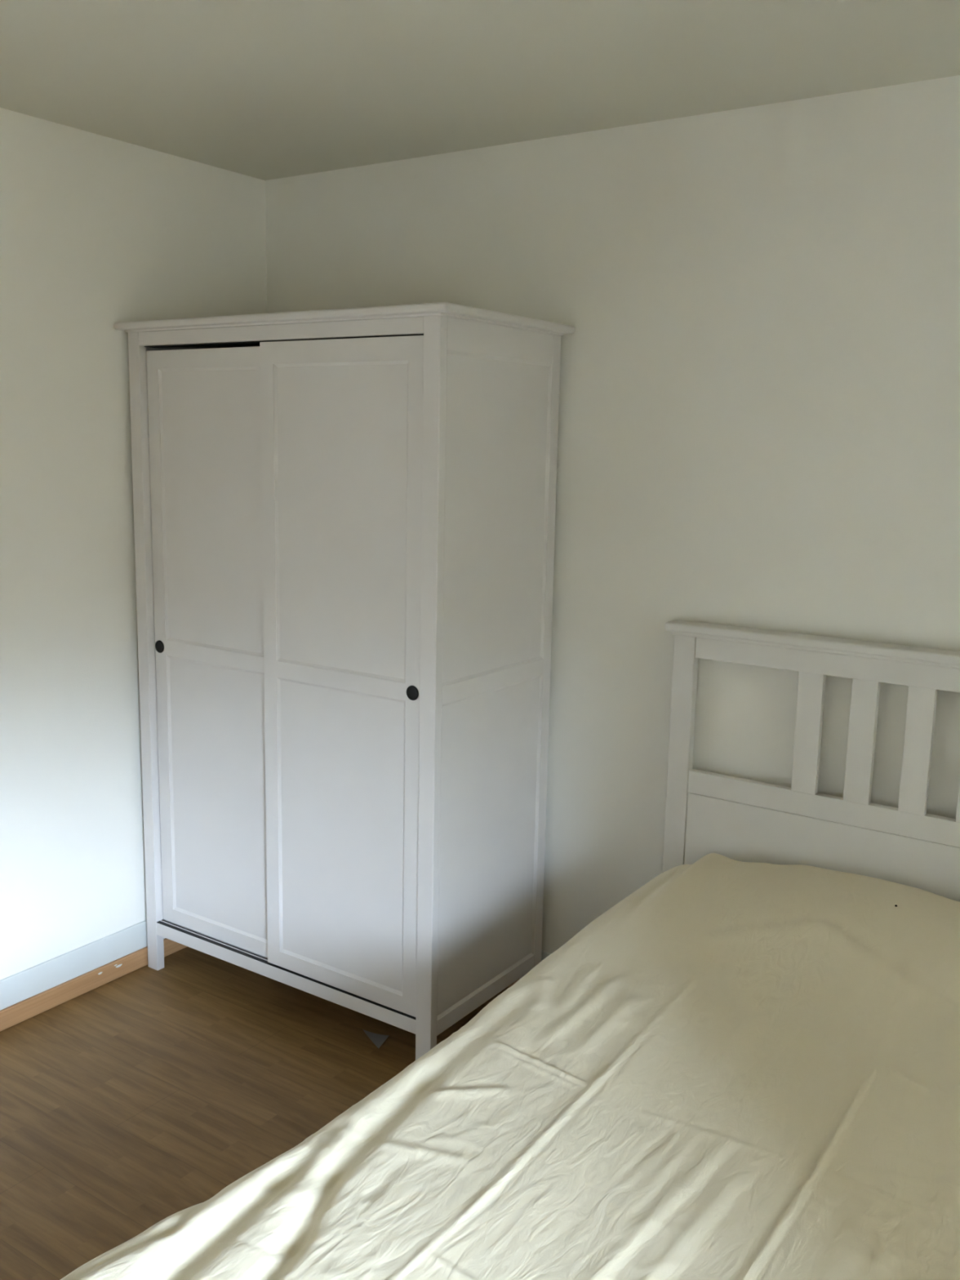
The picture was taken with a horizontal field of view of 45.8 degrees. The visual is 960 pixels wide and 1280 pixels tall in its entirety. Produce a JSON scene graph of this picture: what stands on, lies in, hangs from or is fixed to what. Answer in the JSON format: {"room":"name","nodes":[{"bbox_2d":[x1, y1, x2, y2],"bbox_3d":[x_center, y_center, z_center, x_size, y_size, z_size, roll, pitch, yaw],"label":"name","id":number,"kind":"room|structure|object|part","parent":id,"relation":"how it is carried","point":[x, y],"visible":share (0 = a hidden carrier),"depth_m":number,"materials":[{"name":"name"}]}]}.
{"room":"bedroom","nodes":[
{"label":"bedroom","id":0,"kind":"room"},
{"bbox_2d":[0,107,266,979],"bbox_3d":[-1.894,-0.007,2.278,0.120,2.470,4.240,8,12,34],"label":"wall","id":1,"kind":"structure","parent":0,"point":[98,232],"depth_m":3.23,"materials":[{"name":"paint"}]},
{"bbox_2d":[0,920,187,1031],"bbox_3d":[-1.861,1.146,2.440,0.019,0.144,4.000,8,12,34],"label":"baseboard","id":2,"kind":"structure","parent":1,"relation":"attached to","point":[25,994],"depth_m":3.38,"materials":[{"name":"white paint"}]},
{"bbox_2d":[0,946,509,1279],"bbox_3d":[-0.137,1.504,1.306,4.440,0.100,4.240,8,12,34],"label":"floor","id":3,"kind":"structure","parent":0,"point":[129,1103],"depth_m":2.92,"materials":[{"name":"laminate"}]},
{"bbox_2d":[113,302,574,1060],"bbox_3d":[-0.414,0.092,3.332,1.175,1.970,0.598,8,12,34],"label":"wardrobe","id":4,"kind":"object","parent":3,"relation":"on","point":[344,518],"visible":0.96,"depth_m":3.05,"materials":[{"name":"white wood"}]},
{"bbox_3d":[-1.003,0.074,3.425,0.046,1.950,0.028,8,12,34],"label":"leg","id":5,"kind":"part","parent":4,"relation":"part of","materials":[{"name":"white wood"}]},
{"bbox_3d":[-0.957,0.020,3.397,0.038,0.038,0.005,8,12,34],"label":"finger pull","id":6,"kind":"part","parent":4,"relation":"part of","materials":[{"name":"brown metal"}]},
{"bbox_3d":[-0.868,-0.018,3.631,0.018,1.824,0.484,8,12,34],"label":"panel","id":7,"kind":"part","parent":4,"relation":"part of","materials":[{"name":"white wood"}]},
{"bbox_3d":[-0.753,0.051,3.272,0.526,1.728,0.017,8,12,34],"label":"sliding door","id":8,"kind":"part","parent":4,"relation":"part of","materials":[{"name":"white wood"}]},
{"bbox_3d":[-0.744,-0.363,3.199,0.414,0.770,0.004,8,12,34],"label":"panel","id":9,"kind":"part","parent":4,"relation":"part of","materials":[{"name":"white wood"}]},
{"bbox_3d":[-0.761,0.464,3.344,0.414,0.786,0.004,8,12,34],"label":"panel","id":10,"kind":"part","parent":4,"relation":"part of","materials":[{"name":"white wood"}]},
{"bbox_3d":[-0.547,-0.801,2.964,1.017,0.038,0.018,8,12,34],"label":"header rail","id":11,"kind":"part","parent":4,"relation":"part of","materials":[{"name":"white wood"}]},
{"bbox_3d":[-0.572,0.954,3.289,1.017,0.041,0.059,8,12,34],"label":"rail","id":12,"kind":"part","parent":4,"relation":"part of","materials":[{"name":"white wood"}]},
{"bbox_3d":[-0.367,0.104,2.990,0.541,1.736,0.017,8,12,34],"label":"sliding door","id":13,"kind":"part","parent":4,"relation":"part of","materials":[{"name":"white wood"}]},
{"bbox_3d":[-0.359,-0.307,2.917,0.430,0.773,0.004,8,12,34],"label":"panel","id":14,"kind":"part","parent":4,"relation":"part of","materials":[{"name":"white wood"}]},
{"bbox_3d":[-0.376,0.520,3.062,0.430,0.784,0.004,8,12,34],"label":"panel","id":15,"kind":"part","parent":4,"relation":"part of","materials":[{"name":"white wood"}]},
{"bbox_3d":[-0.394,-0.865,3.164,1.175,0.026,0.598,8,12,34],"label":"cornice","id":16,"kind":"part","parent":4,"relation":"part of","materials":[{"name":"white wood"}]},
{"bbox_3d":[-0.169,0.133,2.846,0.038,0.038,0.005,8,12,34],"label":"finger pull","id":17,"kind":"part","parent":4,"relation":"part of","materials":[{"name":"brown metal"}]},
{"bbox_3d":[-0.124,0.195,2.836,0.050,1.950,0.028,8,12,34],"label":"leg","id":18,"kind":"part","parent":4,"relation":"part of","materials":[{"name":"white wood"}]},
{"bbox_3d":[0.026,0.545,3.103,0.004,0.832,0.467,8,12,34],"label":"panel","id":19,"kind":"part","parent":4,"relation":"part of","materials":[{"name":"white wood"}]},
{"bbox_3d":[0.035,0.107,3.027,0.018,1.824,0.484,8,12,34],"label":"panel","id":20,"kind":"part","parent":4,"relation":"part of","materials":[{"name":"white wood"}]},
{"bbox_3d":[0.044,-0.316,2.952,0.004,0.796,0.467,8,12,34],"label":"panel","id":21,"kind":"part","parent":4,"relation":"part of","materials":[{"name":"white wood"}]},
{"bbox_3d":[0.169,0.127,3.260,0.050,1.950,0.043,8,12,34],"label":"leg","id":22,"kind":"part","parent":4,"relation":"part of","materials":[{"name":"white wood"}]},
{"bbox_2d":[363,1029,389,1048],"bbox_3d":[-0.302,1.115,3.178,0.078,0.011,0.069,3,10,13],"label":"paper scrap","id":23,"kind":"object","parent":3,"relation":"on","point":[378,1040],"visible":1,"depth_m":3.19,"materials":[{"name":"grey paper"}]},
{"bbox_2d":[662,619,959,902],"bbox_3d":[0.564,0.762,1.854,1.566,1.200,2.100,8,12,34],"label":"headboard","id":24,"kind":"object","parent":3,"relation":"on","point":[738,819],"visible":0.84,"depth_m":2.81,"materials":[{"name":"white wood"}]},
{"bbox_3d":[0.531,0.561,3.087,0.060,1.170,0.030,8,12,34],"label":"post","id":25,"kind":"part","parent":24,"relation":"part of","materials":[{"name":"white wood"}]},
{"bbox_3d":[1.149,0.053,2.581,1.566,0.032,0.068,8,12,34],"label":"cap rail","id":26,"kind":"part","parent":24,"relation":"part of","materials":[{"name":"white wood"}]},
{"bbox_3d":[1.135,0.695,2.692,1.401,0.426,0.024,8,12,34],"label":"panel","id":27,"kind":"part","parent":24,"relation":"part of","materials":[{"name":"white wood"}]},
{"bbox_3d":[1.139,0.455,2.650,1.401,0.060,0.024,8,12,34],"label":"rail","id":28,"kind":"part","parent":24,"relation":"part of","materials":[{"name":"white wood"}]},
{"bbox_3d":[1.147,0.097,2.587,1.401,0.057,0.024,8,12,34],"label":"rail","id":29,"kind":"part","parent":24,"relation":"part of","materials":[{"name":"white wood"}]},
{"bbox_3d":[0.559,0.998,1.896,1.398,0.229,1.942,8,12,34],"label":"mattress","id":30,"kind":"object","parent":24,"relation":"on","visible":0},
{"bbox_2d":[60,853,959,1279],"bbox_3d":[0.550,0.929,1.886,1.617,0.449,1.977,8,12,34],"label":"sheet","id":31,"kind":"object","parent":30,"relation":"on","point":[735,1069],"visible":1,"depth_m":1.87,"materials":[{"name":"beige fabric"}]},
{"bbox_2d":[0,0,959,180],"bbox_3d":[-0.085,-1.026,0.862,4.440,0.100,4.240,8,12,34],"label":"ceiling","id":32,"kind":"structure","parent":0,"point":[264,90],"depth_m":2.49,"materials":[{"name":"white paint"}]},
{"bbox_2d":[265,75,959,953],"bbox_3d":[1.051,-0.032,2.763,4.200,2.470,0.120,8,12,34],"label":"wall","id":33,"kind":"structure","parent":0,"point":[759,410],"depth_m":2.93,"materials":[{"name":"paint"}]},
{"bbox_2d":[508,951,551,986],"bbox_3d":[0.992,1.123,2.905,4.191,0.144,0.018,8,12,34],"label":"baseboard","id":34,"kind":"structure","parent":33,"relation":"attached to","point":[544,954],"depth_m":3.43,"materials":[{"name":"white paint"}]}
]}

